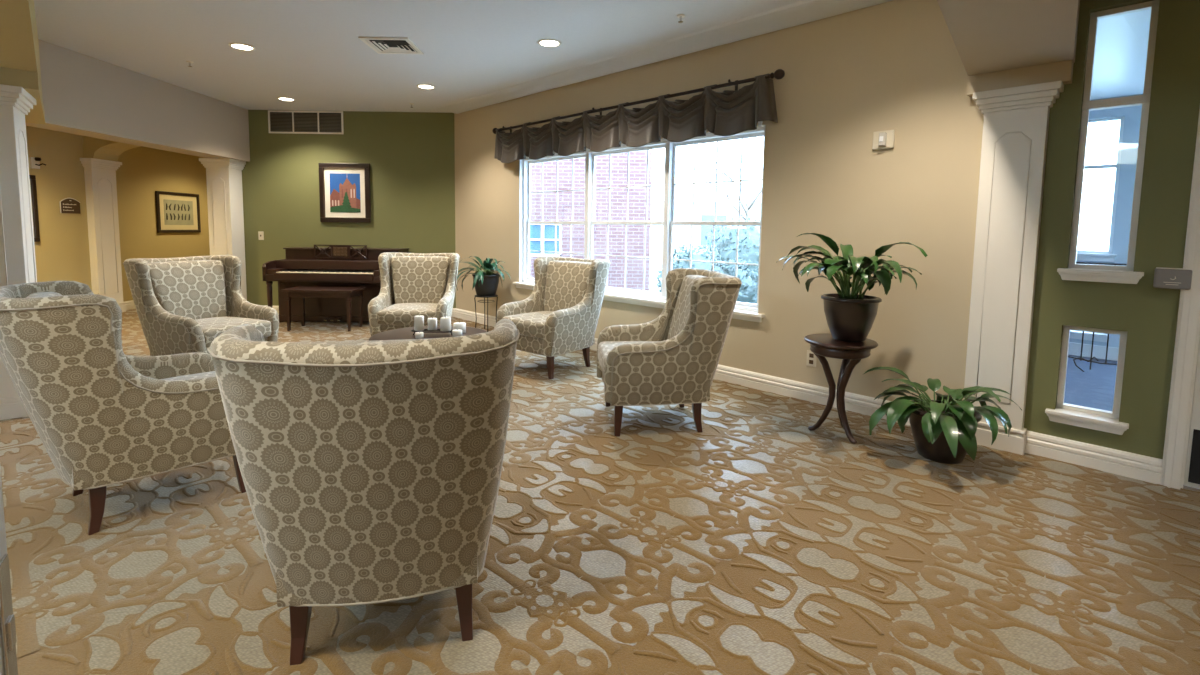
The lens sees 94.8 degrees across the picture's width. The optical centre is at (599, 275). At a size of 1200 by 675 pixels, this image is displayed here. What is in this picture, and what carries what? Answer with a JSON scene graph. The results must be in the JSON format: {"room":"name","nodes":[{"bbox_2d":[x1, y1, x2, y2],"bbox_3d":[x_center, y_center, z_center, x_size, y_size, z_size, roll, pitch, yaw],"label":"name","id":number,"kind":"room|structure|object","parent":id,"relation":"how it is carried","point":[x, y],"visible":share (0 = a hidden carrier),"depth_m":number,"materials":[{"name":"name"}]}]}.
{"room":"care facility","nodes":[
{"label":"care facility","id":0,"kind":"room"},
{"bbox_2d":[26,126,209,301],"bbox_3d":[-6.777,-0.383,3.333,0.160,2.500,13.900,1,5,0],"label":"wall","id":1,"kind":"structure","parent":0,"point":[62,253],"depth_m":7.69,"materials":[{"name":"yellow paint"}]},
{"bbox_2d":[29,175,39,241],"bbox_3d":[-6.679,-0.764,6.141,0.030,0.780,0.800,1,5,0],"label":"framed picture","id":2,"kind":"object","parent":1,"relation":"attached to","point":[33,189],"visible":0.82,"depth_m":6.51},
{"bbox_2d":[29,157,45,168],"bbox_3d":[-6.637,-1.332,6.515,0.098,0.130,0.103,1,5,0],"label":"wall sconce","id":3,"kind":"object","parent":1,"relation":"attached to","point":[34,161],"visible":1,"depth_m":6.50,"materials":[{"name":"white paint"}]},
{"bbox_2d":[59,198,79,213],"bbox_3d":[-6.683,-0.887,6.952,0.020,0.198,0.269,1,5,0],"label":"wall plaque","id":4,"kind":"object","parent":1,"relation":"attached to","point":[67,205],"visible":1,"depth_m":6.94,"materials":[{"name":"brown plastic"}]},
{"bbox_2d":[82,136,140,161],"bbox_3d":[-5.832,-1.675,7.306,1.700,0.300,0.360,1,5,0],"label":"trim","id":5,"kind":"structure","parent":1,"relation":"attached to","point":[96,148],"depth_m":7.16,"materials":[{"name":"yellow paint"}]},
{"bbox_2d":[125,300,135,309],"bbox_3d":[-6.700,0.326,8.949,0.022,0.128,2.530,1,5,0],"label":"baseboard","id":6,"kind":"structure","parent":1,"relation":"attached to","point":[129,304],"depth_m":7.86,"materials":[{"name":"white paint"}]},
{"bbox_2d":[155,191,200,232],"bbox_3d":[-6.678,-1.003,8.750,0.030,0.630,0.880,1,5,0],"label":"framed picture","id":7,"kind":"object","parent":1,"relation":"attached to","point":[176,212],"visible":1,"depth_m":8.71},
{"bbox_2d":[163,199,193,224],"bbox_3d":[-6.679,-1.003,8.750,0.004,0.390,0.600,1,5,0],"label":"print","id":8,"kind":"object","parent":7,"relation":"attached to","point":[175,211],"depth_m":8.73},
{"bbox_2d":[242,110,455,307],"bbox_3d":[-3.416,-0.832,7.564,2.896,2.765,0.148,1,5,0],"label":"wall","id":9,"kind":"structure","parent":0,"point":[410,156],"depth_m":7.46,"materials":[{"name":"green paint"}]},
{"bbox_2d":[26,39,249,161],"bbox_3d":[-4.875,-1.758,5.950,0.330,0.685,2.912,1,5,0],"label":"soffit","id":10,"kind":"structure","parent":9,"relation":"attached to","point":[84,95],"depth_m":5.58,"materials":[{"name":"beige paint"}]},
{"bbox_2d":[258,231,263,239],"bbox_3d":[-4.618,-0.548,7.507,0.070,0.115,0.016,1,5,0],"label":"light switch","id":11,"kind":"object","parent":9,"relation":"attached to","point":[260,233],"visible":1,"depth_m":7.51,"materials":[{"name":"beige plastic"}]},
{"bbox_2d":[268,110,343,133],"bbox_3d":[-3.936,-2.055,7.378,1.000,0.300,0.014,1,5,0],"label":"air vent","id":12,"kind":"object","parent":9,"relation":"in","point":[279,121],"visible":1,"depth_m":7.38,"materials":[{"name":"metal"}]},
{"bbox_2d":[318,163,370,222],"bbox_3d":[-3.445,-1.121,7.447,0.680,0.790,0.037,1,5,0],"label":"framed picture","id":13,"kind":"object","parent":9,"relation":"attached to","point":[344,188],"visible":1,"depth_m":7.45,"materials":[{"name":"wood"}]},
{"bbox_2d":[329,173,360,212],"bbox_3d":[-3.445,-1.121,7.450,0.410,0.520,0.004,1,5,0],"label":"print","id":14,"kind":"object","parent":13,"relation":"attached to","point":[344,188],"depth_m":7.45,"materials":[{"name":"paper"}]},
{"bbox_2d":[263,305,455,316],"bbox_3d":[-3.390,0.490,7.593,2.806,0.128,0.022,1,5,0],"label":"baseboard","id":15,"kind":"structure","parent":9,"relation":"attached to","point":[276,308],"depth_m":7.59,"materials":[{"name":"white paint"}]},
{"bbox_2d":[34,0,803,112],"bbox_3d":[0.458,-1.727,1.889,10.330,0.100,11.260,1,5,0],"label":"ceiling","id":16,"kind":"structure","parent":0,"point":[312,53],"depth_m":4.50,"materials":[{"name":"paint"}]},
{"bbox_2d":[0,0,36,71],"bbox_3d":[-2.767,-1.425,1.902,1.082,0.595,3.216,-4,7,-44],"label":"wall","id":17,"kind":"structure","parent":16,"relation":"attached to","point":[17,31],"depth_m":2.80,"materials":[{"name":"yellow paint"}]},
{"bbox_2d":[0,0,45,124],"bbox_3d":[-4.320,-1.572,3.984,0.390,0.703,1.963,-4,7,-44],"label":"trim","id":18,"kind":"structure","parent":16,"relation":"attached to","point":[30,81],"depth_m":3.46,"materials":[{"name":"yellow paint"}]},
{"bbox_2d":[228,43,255,50],"bbox_3d":[-3.076,-1.968,4.741,0.200,0.008,0.200,1,5,0],"label":"recessed light","id":19,"kind":"object","parent":16,"relation":"in","point":[240,46],"visible":1,"depth_m":4.73,"materials":[{"name":"white paint"}]},
{"bbox_2d":[277,97,294,100],"bbox_3d":[-3.814,-2.147,6.703,0.200,0.008,0.200,1,5,0],"label":"recessed light","id":20,"kind":"object","parent":16,"relation":"in","point":[279,98],"visible":1,"depth_m":6.70,"materials":[{"name":"white paint"}]},
{"bbox_2d":[359,37,423,53],"bbox_3d":[-1.751,-1.939,4.652,0.400,0.012,0.400,1,5,0],"label":"ceiling vent","id":21,"kind":"object","parent":16,"relation":"in","point":[381,45],"visible":1,"depth_m":4.64,"materials":[{"name":"white metal"}]},
{"bbox_2d":[416,84,435,88],"bbox_3d":[-1.895,-2.060,6.007,0.200,0.008,0.200,1,5,0],"label":"recessed light","id":22,"kind":"object","parent":16,"relation":"in","point":[423,86],"visible":1,"depth_m":5.99,"materials":[{"name":"white paint"}]},
{"bbox_2d":[537,39,561,46],"bbox_3d":[-0.416,-1.912,4.533,0.200,0.008,0.200,1,5,0],"label":"recessed light","id":23,"kind":"object","parent":16,"relation":"in","point":[543,42],"visible":1,"depth_m":4.52,"materials":[{"name":"white paint"}]},
{"bbox_2d":[677,14,684,22],"bbox_3d":[0.573,-1.827,3.918,0.060,0.045,0.060,1,5,0],"label":"sprinkler head","id":24,"kind":"object","parent":16,"relation":"attached to","point":[680,16],"visible":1,"depth_m":3.91},
{"bbox_2d":[0,309,1199,674],"bbox_3d":[-0.018,0.995,3.455,13.903,0.086,13.914,1,5,0],"label":"floor","id":25,"kind":"structure","parent":0,"point":[757,541],"depth_m":2.08,"materials":[{"name":"carpet"}]},
{"bbox_2d":[0,469,17,674],"bbox_3d":[-0.832,0.203,0.197,0.864,2.022,0.042,-2,6,-34],"label":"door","id":26,"kind":"structure","parent":25,"relation":"on","point":[8,657],"depth_m":0.44,"materials":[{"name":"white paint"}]},
{"bbox_2d":[0,84,36,419],"bbox_3d":[-3.870,-0.135,3.482,0.484,2.062,0.444,-3,6,-37],"label":"column","id":27,"kind":"structure","parent":25,"relation":"on","point":[17,247],"depth_m":3.44,"materials":[{"name":"white paint"}]},
{"bbox_2d":[80,158,125,311],"bbox_3d":[-6.654,-0.510,7.402,0.204,2.060,0.464,1,5,0],"label":"column","id":28,"kind":"structure","parent":25,"relation":"on","point":[100,175],"depth_m":7.33,"materials":[{"name":"white paint"}]},
{"bbox_2d":[0,281,245,534],"bbox_3d":[-2.098,0.523,2.463,0.794,0.977,0.882,5,6,41],"label":"chair","id":29,"kind":"object","parent":25,"relation":"on","point":[103,416],"visible":0.79,"depth_m":2.16,"materials":[{"name":"fabric"}]},
{"bbox_2d":[26,292,61,297],"bbox_3d":[-2.212,0.347,2.315,0.584,0.532,0.269,5,6,41],"label":"cushion","id":30,"kind":"object","parent":29,"relation":"on","point":[28,294],"depth_m":2.36,"materials":[{"name":"fabric"}]},
{"bbox_2d":[159,371,215,379],"bbox_3d":[-2.008,0.598,2.576,0.540,0.180,0.594,5,6,41],"label":"seat cushion","id":31,"kind":"object","parent":29,"relation":"on","point":[163,375],"depth_m":2.78,"materials":[{"name":"fabric"}]},
{"bbox_2d":[122,255,278,355],"bbox_3d":[-3.148,0.343,4.378,0.882,0.977,0.794,3,5,22],"label":"chair","id":32,"kind":"object","parent":25,"relation":"on","point":[182,304],"visible":0.83,"depth_m":4.29,"materials":[{"name":"fabric"}]},
{"bbox_2d":[147,260,226,319],"bbox_3d":[-3.308,0.149,4.429,0.269,0.532,0.584,3,5,22],"label":"cushion","id":33,"kind":"object","parent":32,"relation":"on","point":[194,289],"depth_m":4.40,"materials":[{"name":"fabric"}]},
{"bbox_2d":[196,317,270,347],"bbox_3d":[-3.018,0.433,4.334,0.594,0.180,0.540,3,5,22],"label":"seat cushion","id":34,"kind":"object","parent":32,"relation":"on","point":[210,328],"depth_m":4.28,"materials":[{"name":"fabric"}]},
{"bbox_2d":[199,158,246,299],"bbox_3d":[-4.989,-0.494,7.377,0.404,2.080,0.364,1,5,0],"label":"column","id":35,"kind":"structure","parent":25,"relation":"on","point":[223,176],"depth_m":7.24,"materials":[{"name":"white paint"}]},
{"bbox_2d":[281,286,365,330],"bbox_3d":[-3.296,0.392,6.615,0.820,0.492,0.400,1,5,0],"label":"piano bench","id":36,"kind":"object","parent":25,"relation":"on","point":[302,292],"visible":1,"depth_m":6.45,"materials":[{"name":"brown wood"}]},
{"bbox_2d":[262,245,408,321],"bbox_3d":[-3.352,0.097,7.119,1.490,0.992,0.875,1,5,0],"label":"upright piano","id":37,"kind":"object","parent":25,"relation":"on","point":[333,265],"visible":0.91,"depth_m":6.97,"materials":[{"name":"brown wood"}]},
{"bbox_2d":[207,319,519,664],"bbox_3d":[-0.665,0.604,1.760,0.794,0.977,0.882,0,5,-12],"label":"chair","id":38,"kind":"object","parent":25,"relation":"on","point":[370,471],"visible":1,"depth_m":1.42,"materials":[{"name":"fabric"}]},
{"bbox_2d":[295,338,433,343],"bbox_3d":[-0.626,0.433,1.571,0.584,0.532,0.269,0,5,-12],"label":"cushion","id":39,"kind":"object","parent":38,"relation":"on","point":[374,341],"depth_m":1.46,"materials":[{"name":"fabric"}]},
{"bbox_2d":[368,252,459,335],"bbox_3d":[-1.818,0.269,5.469,0.794,0.977,0.882,0,5,-6],"label":"chair","id":40,"kind":"object","parent":25,"relation":"on","point":[412,284],"visible":0.76,"depth_m":5.53,"materials":[{"name":"fabric"}]},
{"bbox_2d":[377,303,437,324],"bbox_3d":[-1.803,0.364,5.337,0.540,0.180,0.594,0,5,-6],"label":"seat cushion","id":41,"kind":"object","parent":40,"relation":"on","point":[387,313],"depth_m":5.07,"materials":[{"name":"fabric"}]},
{"bbox_2d":[391,256,449,303],"bbox_3d":[-1.832,0.067,5.628,0.584,0.532,0.269,0,5,-6],"label":"chair back","id":42,"kind":"object","parent":40,"relation":"on","point":[414,279],"depth_m":5.56,"materials":[{"name":"fabric"}]},
{"bbox_2d":[369,325,486,340],"bbox_3d":[-1.252,0.661,4.092,0.850,0.452,0.850,1,5,0],"label":"coffee table","id":43,"kind":"object","parent":25,"relation":"on","point":[401,333],"visible":0.23,"depth_m":4.10,"materials":[{"name":"brown wood"}]},
{"bbox_2d":[415,331,423,338],"bbox_3d":[-1.294,0.419,3.951,0.056,0.052,0.056,1,5,0],"label":"pillar candle","id":44,"kind":"object","parent":43,"relation":"on","point":[418,335],"visible":1,"depth_m":3.93,"materials":[{"name":"beige wax"}]},
{"bbox_2d":[411,329,451,334],"bbox_3d":[-1.224,0.418,4.071,0.348,0.031,0.118,1,5,0],"label":"tray","id":45,"kind":"object","parent":43,"relation":"on","point":[414,331],"visible":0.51,"depth_m":4.04,"materials":[{"name":"black metal"}]},
{"bbox_2d":[414,315,423,330],"bbox_3d":[-1.333,0.341,4.065,0.068,0.117,0.068,1,5,0],"label":"pillar candle","id":46,"kind":"object","parent":45,"relation":"on","point":[419,319],"visible":1,"depth_m":4.04,"materials":[{"name":"beige wax"}]},
{"bbox_2d":[428,317,436,329],"bbox_3d":[-1.243,0.350,4.091,0.068,0.097,0.068,1,5,0],"label":"pillar candle","id":47,"kind":"object","parent":45,"relation":"on","point":[432,322],"visible":1,"depth_m":4.06,"materials":[{"name":"beige wax"}]},
{"bbox_2d":[440,317,450,330],"bbox_3d":[-1.138,0.349,4.065,0.076,0.107,0.076,1,5,0],"label":"pillar candle","id":48,"kind":"object","parent":45,"relation":"on","point":[445,322],"visible":1,"depth_m":4.04,"materials":[{"name":"beige wax"}]},
{"bbox_2d":[452,329,461,336],"bbox_3d":[-1.044,0.413,4.031,0.072,0.057,0.072,1,5,0],"label":"pillar candle","id":49,"kind":"object","parent":43,"relation":"on","point":[457,332],"visible":0.94,"depth_m":4.00,"materials":[{"name":"beige wax"}]},
{"bbox_2d":[453,322,465,332],"bbox_3d":[-1.063,0.387,4.179,0.090,0.084,0.090,1,5,0],"label":"pillar candle","id":50,"kind":"object","parent":43,"relation":"on","point":[457,325],"visible":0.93,"depth_m":4.15,"materials":[{"name":"beige wax"}]},
{"bbox_2d":[474,295,497,331],"bbox_3d":[-1.371,0.448,6.644,0.276,0.432,0.276,1,5,0],"label":"plant stand","id":51,"kind":"object","parent":25,"relation":"on","point":[484,297],"visible":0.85,"depth_m":6.59,"materials":[{"name":"black metal"}]},
{"bbox_2d":[456,256,510,295],"bbox_3d":[-1.458,0.005,6.534,0.558,0.466,0.848,-4,7,-42],"label":"potted plant","id":52,"kind":"object","parent":51,"relation":"on","point":[485,282],"visible":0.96,"depth_m":6.50,"materials":[{"name":"green plant"}]},
{"bbox_2d":[497,256,610,378],"bbox_3d":[-0.395,0.331,4.983,0.794,0.977,0.882,5,6,39],"label":"chair","id":53,"kind":"object","parent":25,"relation":"on","point":[560,316],"visible":0.93,"depth_m":4.85,"materials":[{"name":"fabric"}]},
{"bbox_2d":[502,311,553,338],"bbox_3d":[-0.484,0.422,4.882,0.540,0.180,0.594,5,6,39],"label":"seat cushion","id":54,"kind":"object","parent":53,"relation":"on","point":[530,324],"depth_m":4.66,"materials":[{"name":"fabric"}]},
{"bbox_2d":[544,261,590,310],"bbox_3d":[-0.279,0.135,5.102,0.584,0.532,0.269,5,6,39],"label":"cushion","id":55,"kind":"object","parent":53,"relation":"on","point":[565,282],"depth_m":5.07,"materials":[{"name":"fabric"}]},
{"bbox_2d":[597,268,742,436],"bbox_3d":[0.434,0.461,3.609,0.882,0.977,0.794,0,5,-5],"label":"chair","id":56,"kind":"object","parent":25,"relation":"on","point":[672,358],"visible":1,"depth_m":3.28,"materials":[{"name":"fabric"}]},
{"bbox_2d":[598,341,658,374],"bbox_3d":[0.293,0.543,3.603,0.594,0.180,0.540,0,5,-5],"label":"seat cushion","id":57,"kind":"object","parent":56,"relation":"on","point":[604,347],"depth_m":3.66,"materials":[{"name":"fabric"}]},
{"bbox_2d":[667,275,705,338],"bbox_3d":[0.612,0.276,3.607,0.269,0.532,0.584,0,5,-5],"label":"cushion","id":58,"kind":"object","parent":56,"relation":"on","point":[678,301],"depth_m":3.78,"materials":[{"name":"fabric"}]},
{"bbox_2d":[804,333,877,443],"bbox_3d":[1.453,0.684,3.370,0.412,0.599,0.412,1,5,0],"label":"plant stand","id":59,"kind":"object","parent":25,"relation":"on","point":[823,345],"visible":0.95,"depth_m":3.31,"materials":[{"name":"brown wood"}]},
{"bbox_2d":[776,233,927,341],"bbox_3d":[1.479,0.069,3.274,0.799,0.641,0.758,5,6,41],"label":"potted plant","id":60,"kind":"object","parent":59,"relation":"on","point":[849,317],"visible":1,"depth_m":3.23,"materials":[{"name":"green plant"}]},
{"bbox_2d":[864,367,1021,463],"bbox_3d":[1.849,0.778,3.029,0.702,0.483,0.622,-2,6,-30],"label":"potted plant","id":61,"kind":"object","parent":25,"relation":"on","point":[944,428],"visible":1,"depth_m":2.97,"materials":[{"name":"green plant"}]},
{"bbox_2d":[963,81,1063,454],"bbox_3d":[2.347,-0.022,3.201,0.204,2.062,0.396,-4,7,-45],"label":"column","id":62,"kind":"structure","parent":25,"relation":"on","point":[1016,119],"depth_m":3.15,"materials":[{"name":"white paint"}]},
{"bbox_2d":[1068,262,1126,371],"bbox_3d":[4.459,0.383,5.028,0.018,1.011,0.674,-4,7,-45],"label":"rack","id":63,"kind":"object","parent":25,"relation":"on","point":[1080,358],"visible":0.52,"depth_m":5.02,"materials":[{"name":"black metal"}]},
{"bbox_2d":[454,0,1199,458],"bbox_3d":[0.505,-0.567,5.140,0.160,2.765,6.880,-4,7,-45],"label":"wall","id":64,"kind":"structure","parent":0,"point":[897,65],"depth_m":3.59,"materials":[{"name":"beige paint"}]},
{"bbox_2d":[492,69,784,133],"bbox_3d":[0.058,-1.600,5.298,0.147,0.087,3.674,-4,7,-45],"label":"curtain rod","id":65,"kind":"object","parent":64,"relation":"attached to","point":[778,74],"visible":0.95,"depth_m":4.74,"materials":[{"name":"brown metal"}]},
{"bbox_2d":[494,73,777,162],"bbox_3d":[0.017,-1.401,5.308,0.195,0.427,3.545,-4,7,-45],"label":"window valance","id":66,"kind":"object","parent":65,"relation":"hanging from","point":[729,112],"visible":1,"depth_m":4.82,"materials":[{"name":"fabric"}]},
{"bbox_2d":[513,125,765,321],"bbox_3d":[0.181,-0.510,5.417,0.186,1.525,3.240,-4,7,-45],"label":"window","id":67,"kind":"structure","parent":64,"relation":"in","point":[742,310],"depth_m":5.25,"materials":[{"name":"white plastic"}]},
{"bbox_2d":[436,0,892,113],"bbox_3d":[0.050,-1.947,5.141,0.315,0.030,5.800,-4,7,-45],"label":"trim","id":68,"kind":"structure","parent":64,"relation":"attached to","point":[802,12],"depth_m":4.51,"materials":[{"name":"paint"}]},
{"bbox_2d":[455,308,909,424],"bbox_3d":[0.108,0.719,5.502,0.022,0.128,5.950,-4,7,-45],"label":"baseboard","id":69,"kind":"structure","parent":64,"relation":"attached to","point":[866,405],"depth_m":4.21,"materials":[{"name":"white paint"}]},
{"bbox_2d":[806,350,816,366],"bbox_3d":[1.554,0.608,4.052,0.072,0.115,0.009,6,7,45],"label":"wall outlet","id":70,"kind":"object","parent":64,"relation":"attached to","point":[811,357],"visible":0.88,"depth_m":4.05,"materials":[{"name":"beige plastic"}]},
{"bbox_2d":[872,130,894,149],"bbox_3d":[1.851,-0.893,3.611,0.060,0.115,0.130,-4,7,-45],"label":"fire alarm strobe","id":71,"kind":"object","parent":64,"relation":"attached to","point":[881,139],"visible":1,"depth_m":3.60,"materials":[{"name":"beige plastic"}]},
{"bbox_2d":[937,0,1079,75],"bbox_3d":[1.341,-1.363,1.860,0.475,0.595,3.256,5,6,40],"label":"soffit","id":72,"kind":"structure","parent":64,"relation":"attached to","point":[988,36],"depth_m":2.52,"materials":[{"name":"beige paint"}]},
{"bbox_2d":[967,60,1073,96],"bbox_3d":[2.341,-1.100,3.091,0.078,0.106,0.465,-4,7,-45],"label":"trim","id":73,"kind":"structure","parent":64,"relation":"attached to","point":[1062,71],"depth_m":3.05,"materials":[{"name":"beige paint"}]},
{"bbox_2d":[1045,325,1128,434],"bbox_3d":[2.655,0.547,2.988,0.145,0.540,0.338,-4,7,-45],"label":"window","id":74,"kind":"structure","parent":64,"relation":"in","point":[1065,413],"depth_m":2.98,"materials":[{"name":"white paint"}]},
{"bbox_2d":[1025,430,1162,483],"bbox_3d":[2.641,0.972,2.978,0.022,0.128,0.550,-4,7,-45],"label":"baseboard","id":75,"kind":"structure","parent":64,"relation":"attached to","point":[1123,463],"depth_m":2.95,"materials":[{"name":"white paint"}]},
{"bbox_2d":[1057,0,1159,283],"bbox_3d":[2.673,-0.680,2.883,0.145,1.423,0.338,-4,7,-45],"label":"window","id":76,"kind":"structure","parent":64,"relation":"in","point":[1075,272],"depth_m":2.88,"materials":[{"name":"white paint"}]},
{"bbox_2d":[1153,267,1192,289],"bbox_3d":[2.815,0.013,2.712,0.055,0.101,0.128,-4,7,-45],"label":"switch","id":77,"kind":"object","parent":64,"relation":"attached to","point":[1167,278],"visible":1,"depth_m":2.69,"materials":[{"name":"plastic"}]},
{"bbox_2d":[1069,94,1142,347],"bbox_3d":[5.588,-0.424,5.171,0.140,2.620,4.000,-4,7,-45],"label":"wall","id":78,"kind":"structure","parent":0,"point":[1132,114],"depth_m":5.45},
{"bbox_2d":[1070,330,1109,341],"bbox_3d":[5.021,0.367,5.719,0.130,0.582,0.420,-4,7,-45],"label":"window","id":79,"kind":"structure","parent":78,"relation":"in","point":[1074,334],"depth_m":5.67,"materials":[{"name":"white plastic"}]},
{"bbox_2d":[1068,342,1118,360],"bbox_3d":[5.514,0.820,5.221,0.020,0.130,3.760,-4,7,-45],"label":"baseboard","id":80,"kind":"structure","parent":78,"relation":"attached to","point":[1099,352],"depth_m":5.65,"materials":[{"name":"white plastic"}]},
{"bbox_2d":[1076,116,1124,261],"bbox_3d":[5.039,-0.872,5.612,0.130,1.440,0.420,-4,7,-45],"label":"window","id":81,"kind":"structure","parent":78,"relation":"in","point":[1082,255],"depth_m":5.54,"materials":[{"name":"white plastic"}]},
{"bbox_2d":[1091,9,1150,99],"bbox_3d":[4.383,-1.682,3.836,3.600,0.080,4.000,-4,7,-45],"label":"window pane","id":82,"kind":"structure","parent":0,"point":[1121,46],"depth_m":4.20,"materials":[{"name":"glass"}]},
{"bbox_3d":[4.223,-0.196,1.437,2.687,2.765,2.687,1,5,0],"label":"wall","id":83,"kind":"structure","parent":0,"visible":0},
{"bbox_2d":[1160,109,1199,489],"bbox_3d":[3.264,0.019,2.372,0.220,2.150,1.050,-4,7,-45],"label":"door frame","id":84,"kind":"structure","parent":83,"relation":"in","point":[1181,454],"depth_m":2.71,"materials":[{"name":"white paint"}]},
{"label":"outside","id":85,"kind":"structure","parent":0,"visible":0},
{"bbox_2d":[649,254,661,291],"bbox_3d":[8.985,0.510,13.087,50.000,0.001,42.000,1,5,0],"label":"ground","id":86,"kind":"structure","parent":85,"point":[654,267],"depth_m":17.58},
{"bbox_2d":[530,150,651,290],"bbox_3d":[-2.475,-2.507,15.042,7.500,5.350,4.100,1,5,0],"label":"brick building","id":87,"kind":"structure","parent":86,"relation":"on","point":[634,247],"depth_m":13.12,"materials":[{"name":"red brick"}]},
{"bbox_2d":[651,168,762,266],"bbox_3d":[8.521,-2.574,24.365,12.800,4.200,5.800,1,5,0],"label":"sky","id":88,"kind":"structure","parent":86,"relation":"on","point":[704,200],"depth_m":21.96,"materials":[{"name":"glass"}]},
{"bbox_2d":[676,137,762,228],"bbox_3d":[3.473,-1.873,13.611,4.045,4.506,3.684,1,5,0],"label":"bare tree","id":89,"kind":"object","parent":86,"relation":"on","point":[747,212],"visible":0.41,"depth_m":13.64,"materials":[{"name":"grey plant"}]},
{"bbox_2d":[702,215,760,281],"bbox_3d":[2.770,-0.259,10.604,1.704,1.822,1.471,1,5,0],"label":"shrub","id":90,"kind":"object","parent":86,"relation":"on","point":[749,239],"visible":0.34,"depth_m":10.18,"materials":[{"name":"green plant"}]},
{"bbox_3d":[3.632,0.987,6.456,9.700,0.028,9.700,1,5,0],"label":"trim","id":91,"kind":"structure","parent":86,"relation":"on","visible":0},
{"bbox_2d":[656,242,722,292],"bbox_3d":[1.585,0.078,9.343,1.281,1.310,1.132,1,5,0],"label":"shrub","id":92,"kind":"object","parent":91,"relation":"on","point":[705,256],"visible":0.27,"depth_m":9.10,"materials":[{"name":"green plant"}]},
{"bbox_2d":[709,256,757,303],"bbox_3d":[1.766,0.305,7.601,1.196,1.162,1.040,2,5,17],"label":"shrub","id":93,"kind":"object","parent":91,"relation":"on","point":[748,291],"visible":0.16,"depth_m":7.36,"materials":[{"name":"green plant"}]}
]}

